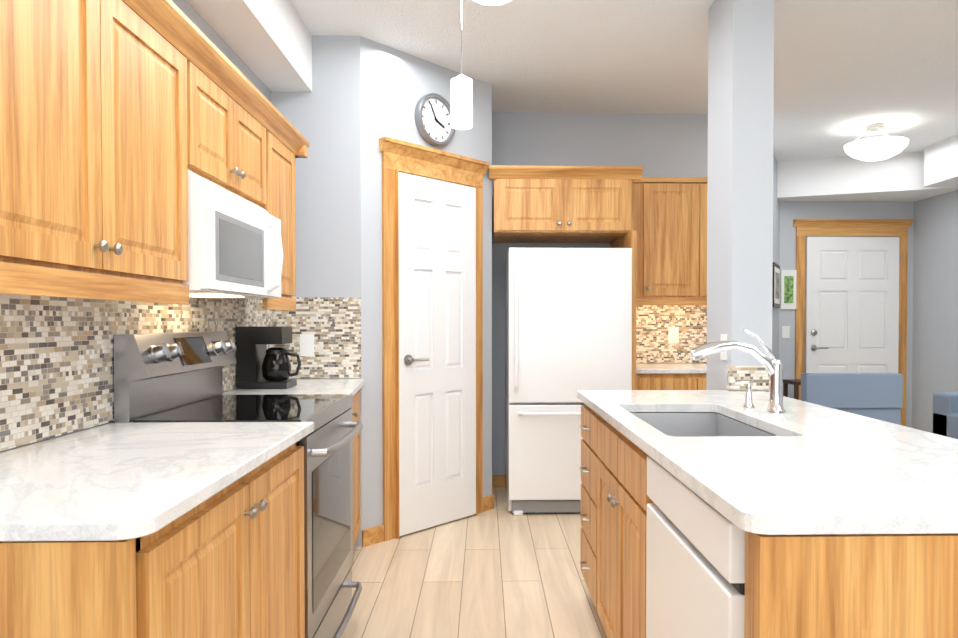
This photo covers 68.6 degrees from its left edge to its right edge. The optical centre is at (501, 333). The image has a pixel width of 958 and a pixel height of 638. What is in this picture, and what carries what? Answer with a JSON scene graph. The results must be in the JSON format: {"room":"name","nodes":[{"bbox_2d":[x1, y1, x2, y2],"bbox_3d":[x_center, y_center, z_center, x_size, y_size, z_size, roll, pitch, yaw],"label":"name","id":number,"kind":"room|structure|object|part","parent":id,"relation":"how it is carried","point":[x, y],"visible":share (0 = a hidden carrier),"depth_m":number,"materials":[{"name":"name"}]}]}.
{"room":"kitchen","nodes":[
{"label":"kitchen","id":0,"kind":"room"},
{"bbox_2d":[0,0,270,451],"bbox_3d":[-1.213,-0.169,0.750,0.120,2.740,6.010,0,1,-1],"label":"wall","id":1,"kind":"structure","parent":0,"point":[188,10],"depth_m":2.99,"materials":[{"name":"grey paint"}]},
{"bbox_2d":[0,0,195,291],"bbox_3d":[-1.051,-0.517,1.629,0.242,0.756,0.971,0,1,-1],"label":"upper cabinet","id":2,"kind":"object","parent":1,"relation":"attached to","point":[119,119],"depth_m":1.61,"materials":[{"name":"brown wood"}]},
{"bbox_2d":[0,294,273,450],"bbox_3d":[-1.186,0.018,2.304,0.010,0.487,2.910,0,1,-1],"label":"backsplash","id":3,"kind":"structure","parent":1,"relation":"attached to","point":[56,366],"depth_m":1.92,"materials":[{"name":"tile"}]},
{"bbox_2d":[196,32,271,211],"bbox_3d":[-1.073,-0.710,2.494,0.242,0.399,0.764,0,1,-1],"label":"upper cabinet","id":4,"kind":"object","parent":1,"relation":"attached to","point":[234,126],"depth_m":2.45,"materials":[{"name":"brown wood"}]},
{"bbox_2d":[183,170,283,298],"bbox_3d":[-1.011,-0.319,2.502,0.345,0.370,0.756,0,1,-1],"label":"microwave","id":5,"kind":"object","parent":4,"relation":"attached to","point":[235,249],"visible":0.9,"depth_m":2.32,"materials":[{"name":"white plastic"}]},
{"bbox_2d":[262,112,299,299],"bbox_3d":[-1.088,-0.542,3.101,0.242,0.756,0.443,0,1,-1],"label":"upper cabinet","id":6,"kind":"object","parent":1,"relation":"attached to","point":[285,142],"depth_m":3.15,"materials":[{"name":"brown wood"}]},
{"bbox_2d":[271,35,498,546],"bbox_3d":[-0.713,-0.232,4.443,1.305,2.740,1.350,0,1,-1],"label":"wall","id":7,"kind":"structure","parent":0,"point":[355,105],"depth_m":3.79,"materials":[{"name":"grey paint"}]},
{"bbox_2d":[273,297,360,377],"bbox_3d":[-0.986,0.021,3.760,0.464,0.432,0.010,0,1,-1],"label":"backsplash","id":8,"kind":"structure","parent":7,"relation":"attached to","point":[332,325],"depth_m":3.76,"materials":[{"name":"tile"}]},
{"bbox_2d":[300,334,313,355],"bbox_3d":[-1.039,0.060,3.748,0.075,0.118,0.011,0,1,-1],"label":"light switch","id":9,"kind":"object","parent":8,"relation":"attached to","point":[306,344],"visible":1,"depth_m":3.75,"materials":[{"name":"white plastic"}]},
{"bbox_2d":[362,475,504,546],"bbox_3d":[0.021,1.093,4.481,1.584,0.090,1.364,0,1,-1],"label":"baseboard","id":10,"kind":"structure","parent":7,"relation":"attached to","point":[373,535],"depth_m":3.88,"materials":[{"name":"brown wood"}]},
{"bbox_2d":[379,136,488,540],"bbox_3d":[-0.374,0.033,4.154,0.060,2.220,0.831,1,1,42],"label":"door frame","id":11,"kind":"structure","parent":7,"relation":"attached to","point":[413,159],"depth_m":3.92,"materials":[{"name":"brown wood"}]},
{"bbox_2d":[415,93,455,146],"bbox_3d":[-0.384,-1.260,4.134,0.040,0.302,0.302,1,1,42],"label":"clock","id":12,"kind":"object","parent":7,"relation":"attached to","point":[433,119],"visible":0.98,"depth_m":4.12,"materials":[{"name":"grey"}]},
{"bbox_2d":[398,172,477,535],"bbox_3d":[-0.356,0.114,4.151,0.613,2.035,0.638,1,1,42],"label":"pantry door","id":13,"kind":"structure","parent":7,"relation":"in","point":[437,328],"depth_m":4.13,"materials":[{"name":"white wood"}]},
{"bbox_3d":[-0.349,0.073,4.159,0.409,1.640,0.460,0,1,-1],"label":"pantry door handle","id":14,"kind":"part","parent":13,"relation":"part of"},
{"bbox_2d":[341,487,606,637],"bbox_3d":[1.520,1.199,2.637,8.200,0.060,9.600,0,1,-1],"label":"floor","id":15,"kind":"structure","parent":0,"point":[500,570],"depth_m":3.28,"materials":[{"name":"brown wood"}]},
{"bbox_2d":[0,441,304,637],"bbox_3d":[-0.863,0.749,1.609,0.614,0.875,1.060,0,1,-1],"label":"base cabinet","id":16,"kind":"object","parent":15,"relation":"on","point":[227,562],"visible":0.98,"depth_m":1.29,"materials":[{"name":"brown wood"}]},
{"bbox_2d":[0,422,313,540],"bbox_3d":[-0.864,0.291,1.596,0.613,0.030,1.072,0,1,-1],"label":"countertop","id":17,"kind":"structure","parent":16,"relation":"on","point":[117,481],"depth_m":1.42,"materials":[{"name":"stone"}]},
{"bbox_2d":[114,331,362,637],"bbox_3d":[-0.859,0.583,2.521,0.649,1.175,0.760,0,1,-1],"label":"stove","id":18,"kind":"object","parent":15,"relation":"on","point":[168,377],"visible":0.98,"depth_m":2.40,"materials":[{"name":"silver metal"}]},
{"bbox_2d":[351,390,360,547],"bbox_3d":[-0.932,0.720,3.335,0.561,0.875,0.858,0,1,-1],"label":"base cabinet","id":19,"kind":"object","parent":15,"relation":"on","point":[356,474],"visible":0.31,"depth_m":3.55,"materials":[{"name":"brown wood"}]},
{"bbox_2d":[223,379,363,395],"bbox_3d":[-0.929,0.262,3.328,0.570,0.030,0.859,0,1,-1],"label":"countertop","id":20,"kind":"structure","parent":19,"relation":"on","point":[328,386],"depth_m":3.21,"materials":[{"name":"stone"}]},
{"bbox_2d":[236,326,300,388],"bbox_3d":[-1.062,0.105,3.249,0.269,0.280,0.170,0,1,-1],"label":"coffee maker","id":21,"kind":"object","parent":20,"relation":"on","point":[260,365],"visible":1,"depth_m":3.17,"materials":[{"name":"black plastic"}]},
{"bbox_2d":[505,248,631,515],"bbox_3d":[0.422,0.295,4.724,0.770,1.676,0.812,0,1,-1],"label":"fridge","id":22,"kind":"object","parent":15,"relation":"on","point":[568,323],"visible":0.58,"depth_m":4.37,"materials":[{"name":"white metal"}]},
{"bbox_2d":[580,404,591,597],"bbox_3d":[0.750,0.727,2.875,0.793,0.876,0.490,0,1,-1],"label":"base cabinet","id":23,"kind":"object","parent":15,"relation":"on","point":[586,412],"depth_m":2.90,"materials":[{"name":"brown wood"}]},
{"bbox_2d":[592,410,666,637],"bbox_3d":[0.765,0.738,2.252,0.793,0.876,0.836,0,1,-1],"label":"base cabinet","id":24,"kind":"object","parent":15,"relation":"on","point":[613,454],"depth_m":2.30,"materials":[{"name":"brown wood"}]},
{"bbox_2d":[577,390,957,534],"bbox_3d":[0.767,0.282,2.120,0.816,0.030,2.025,0,1,-1],"label":"countertop","id":25,"kind":"structure","parent":24,"relation":"on","point":[810,468],"depth_m":1.51,"materials":[{"name":"stone"}]},
{"bbox_2d":[631,412,776,436],"bbox_3d":[0.619,0.407,2.233,0.394,0.217,0.759,0,1,-1],"label":"sink","id":26,"kind":"object","parent":25,"relation":"in","point":[695,424],"visible":0.02,"depth_m":2.60,"materials":[{"name":"silver metal"}]},
{"bbox_2d":[690,329,784,411],"bbox_3d":[0.797,0.121,2.366,0.322,0.280,0.060,0,1,-1],"label":"faucet","id":27,"kind":"object","parent":25,"relation":"on","point":[773,365],"visible":1,"depth_m":2.35,"materials":[{"name":"silver metal"}]},
{"bbox_2d":[734,381,753,407],"bbox_3d":[0.863,0.213,2.494,0.070,0.092,0.040,0,1,-1],"label":"soap dispenser","id":28,"kind":"object","parent":25,"relation":"on","point":[748,398],"visible":1,"depth_m":2.49,"materials":[{"name":"silver metal"}]},
{"bbox_2d":[636,373,706,389],"bbox_3d":[1.276,0.694,4.861,0.856,0.875,0.649,0,1,-1],"label":"base cabinet","id":29,"kind":"object","parent":15,"relation":"on","point":[671,381],"visible":0.06,"depth_m":4.55,"materials":[{"name":"brown wood"}]},
{"bbox_2d":[636,363,706,373],"bbox_3d":[1.275,0.236,4.857,0.858,0.030,0.623,0,1,-1],"label":"countertop","id":30,"kind":"structure","parent":29,"relation":"on","point":[671,368],"depth_m":4.59,"materials":[{"name":"stone"}]},
{"bbox_2d":[783,379,800,399],"bbox_3d":[2.850,0.771,6.649,0.260,0.660,0.270,0,1,-1],"label":"side table","id":31,"kind":"object","parent":15,"relation":"on","point":[796,383],"visible":0.19,"depth_m":6.64,"materials":[{"name":"brown wood"}]},
{"bbox_2d":[636,445,957,637],"bbox_3d":[0.784,0.751,1.495,0.793,0.876,0.750,0,1,-1],"label":"base cabinet","id":32,"kind":"object","parent":15,"relation":"on","point":[855,586],"depth_m":1.11,"materials":[{"name":"brown wood"}]},
{"bbox_2d":[646,456,744,637],"bbox_3d":[0.669,0.748,1.520,0.575,0.856,0.615,0,1,-1],"label":"dishwasher","id":33,"kind":"object","parent":32,"relation":"in","point":[695,565],"visible":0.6,"depth_m":1.44,"materials":[{"name":"white metal"}]},
{"bbox_2d":[801,373,902,424],"bbox_3d":[1.684,0.670,3.612,0.480,0.965,0.500,0,1,-1],"label":"armchair","id":34,"kind":"object","parent":15,"relation":"on","point":[878,396],"visible":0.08,"depth_m":3.36,"materials":[{"name":"fabric"}]},
{"bbox_2d":[933,392,957,438],"bbox_3d":[3.352,0.770,4.351,0.850,0.740,0.850,0,1,-1],"label":"armchair","id":35,"kind":"object","parent":15,"relation":"on","point":[945,413],"visible":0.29,"depth_m":4.62,"materials":[{"name":"fabric"}]},
{"bbox_2d":[291,0,957,161],"bbox_3d":[1.520,-1.601,2.589,8.200,0.060,9.600,0,1,-1],"label":"ceiling","id":36,"kind":"structure","parent":0,"point":[846,72],"depth_m":4.02,"materials":[{"name":"white paint"}]},
{"bbox_2d":[187,0,311,91],"bbox_3d":[-1.044,-1.389,0.733,0.218,0.300,6.010,0,1,-1],"label":"ceiling soffit","id":37,"kind":"object","parent":36,"relation":"attached to","point":[268,43],"depth_m":3.18,"materials":[{"name":"white paint"}]},
{"bbox_2d":[451,0,472,129],"bbox_3d":[-0.168,-1.224,2.954,0.100,0.702,0.100,0,1,-1],"label":"pendant light","id":38,"kind":"object","parent":36,"relation":"hanging from","point":[461,101],"visible":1,"depth_m":2.92,"materials":[{"name":"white glass"}]},
{"bbox_2d":[474,0,510,5],"bbox_3d":[-0.042,-1.537,3.152,0.300,0.083,0.300,0,1,-1],"label":"kitchen ceiling light","id":39,"kind":"object","parent":36,"relation":"attached to","point":[492,2],"visible":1,"depth_m":3.18,"materials":[{"name":"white glass"}]},
{"bbox_2d":[844,123,908,160],"bbox_3d":[2.906,-1.484,5.447,0.450,0.266,0.450,0,1,-1],"label":"light","id":40,"kind":"object","parent":36,"relation":"attached to","point":[884,147],"visible":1,"depth_m":5.33,"materials":[{"name":"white glass"}]},
{"bbox_2d":[499,113,913,474],"bbox_3d":[1.400,-0.262,6.241,5.618,2.740,2.140,0,1,-1],"label":"wall","id":41,"kind":"structure","parent":0,"point":[665,145],"depth_m":5.15,"materials":[{"name":"grey paint"}]},
{"bbox_2d":[489,165,642,389],"bbox_3d":[0.404,0.030,4.786,0.977,2.205,0.732,0,1,-1],"label":"upper cabinet","id":42,"kind":"object","parent":41,"relation":"attached to","point":[560,204],"visible":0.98,"depth_m":4.50,"materials":[{"name":"brown wood"}]},
{"bbox_2d":[633,177,707,304],"bbox_3d":[1.297,-0.641,4.984,0.905,0.879,0.359,0,1,-1],"label":"upper cabinet","id":43,"kind":"object","parent":41,"relation":"attached to","point":[670,220],"visible":0.62,"depth_m":4.83,"materials":[{"name":"brown wood"}]},
{"bbox_2d":[636,305,706,362],"bbox_3d":[1.270,-0.031,5.171,0.862,0.487,0.010,0,1,-1],"label":"backsplash","id":44,"kind":"structure","parent":41,"relation":"attached to","point":[653,324],"depth_m":5.17,"materials":[{"name":"tile"}]},
{"bbox_2d":[668,327,678,342],"bbox_3d":[1.266,0.006,5.160,0.075,0.118,0.011,0,1,-1],"label":"outlet","id":45,"kind":"object","parent":44,"relation":"attached to","point":[673,334],"visible":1,"depth_m":5.16,"materials":[{"name":"white plastic"}]},
{"bbox_2d":[772,262,779,307],"bbox_3d":[2.552,-0.447,6.522,0.028,0.400,0.500,1,1,27],"label":"picture frame","id":46,"kind":"object","parent":41,"relation":"attached to","point":[776,288],"visible":0.95,"depth_m":6.43,"materials":[{"name":"black wood"}]},
{"bbox_2d":[782,326,789,337],"bbox_3d":[2.803,-0.019,6.914,0.075,0.118,0.011,0,1,-1],"label":"light switch","id":47,"kind":"object","parent":41,"relation":"attached to","point":[785,331],"visible":1,"depth_m":6.91,"materials":[{"name":"white plastic"}]},
{"bbox_2d":[780,270,796,308],"bbox_3d":[2.823,-0.436,6.902,0.150,0.385,0.021,0,1,-1],"label":"picture frame","id":48,"kind":"object","parent":41,"relation":"attached to","point":[788,291],"visible":0.96,"depth_m":6.89,"materials":[{"name":"white"}]},
{"bbox_2d":[793,219,912,425],"bbox_3d":[3.452,-0.014,6.906,1.166,2.220,0.060,0,1,-1],"label":"door frame","id":49,"kind":"structure","parent":41,"relation":"attached to","point":[852,227],"depth_m":6.90,"materials":[{"name":"brown wood"}]},
{"bbox_2d":[805,237,900,372],"bbox_3d":[3.459,0.067,6.886,0.930,2.035,0.097,0,1,-1],"label":"entry door","id":50,"kind":"structure","parent":41,"relation":"in","point":[852,301],"depth_m":6.89,"materials":[{"name":"white"}]},
{"bbox_3d":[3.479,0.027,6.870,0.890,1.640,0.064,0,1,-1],"label":"entry door handle","id":51,"kind":"part","parent":50,"relation":"part of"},
{"bbox_2d":[706,0,773,391],"bbox_3d":[1.105,-0.212,3.276,0.181,2.740,0.347,0,1,-1],"label":"column","id":52,"kind":"structure","parent":0,"point":[740,162],"depth_m":3.10,"materials":[{"name":"grey paint"}]},
{"bbox_2d":[720,334,726,359],"bbox_3d":[1.010,0.059,3.195,0.011,0.118,0.075,0,1,-1],"label":"light switch","id":53,"kind":"object","parent":52,"relation":"attached to","point":[723,354],"visible":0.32,"depth_m":3.19,"materials":[{"name":"white plastic"}]},
{"bbox_2d":[727,365,768,389],"bbox_3d":[1.104,0.194,3.120,0.191,0.107,0.040,0,1,-1],"label":"backsplash","id":54,"kind":"structure","parent":52,"relation":"attached to","point":[757,377],"depth_m":3.10,"materials":[{"name":"tile"}]},
{"bbox_2d":[777,148,924,201],"bbox_3d":[3.161,-1.467,6.519,1.050,0.340,0.770,0,1,-1],"label":"ceiling soffit","id":55,"kind":"structure","parent":0,"point":[840,179],"depth_m":6.50,"materials":[{"name":"white paint"}]},
{"bbox_2d":[881,135,957,201],"bbox_3d":[3.926,-1.441,4.988,0.390,0.340,3.870,0,1,-1],"label":"ceiling soffit","id":56,"kind":"structure","parent":0,"point":[930,171],"depth_m":6.00,"materials":[{"name":"white paint"}]},
{"bbox_2d":[912,190,957,432],"bbox_3d":[4.245,-0.198,2.416,0.120,2.740,9.070,0,1,-1],"label":"wall","id":57,"kind":"structure","parent":0,"point":[935,313],"depth_m":6.63,"materials":[{"name":"grey paint"}]}
]}

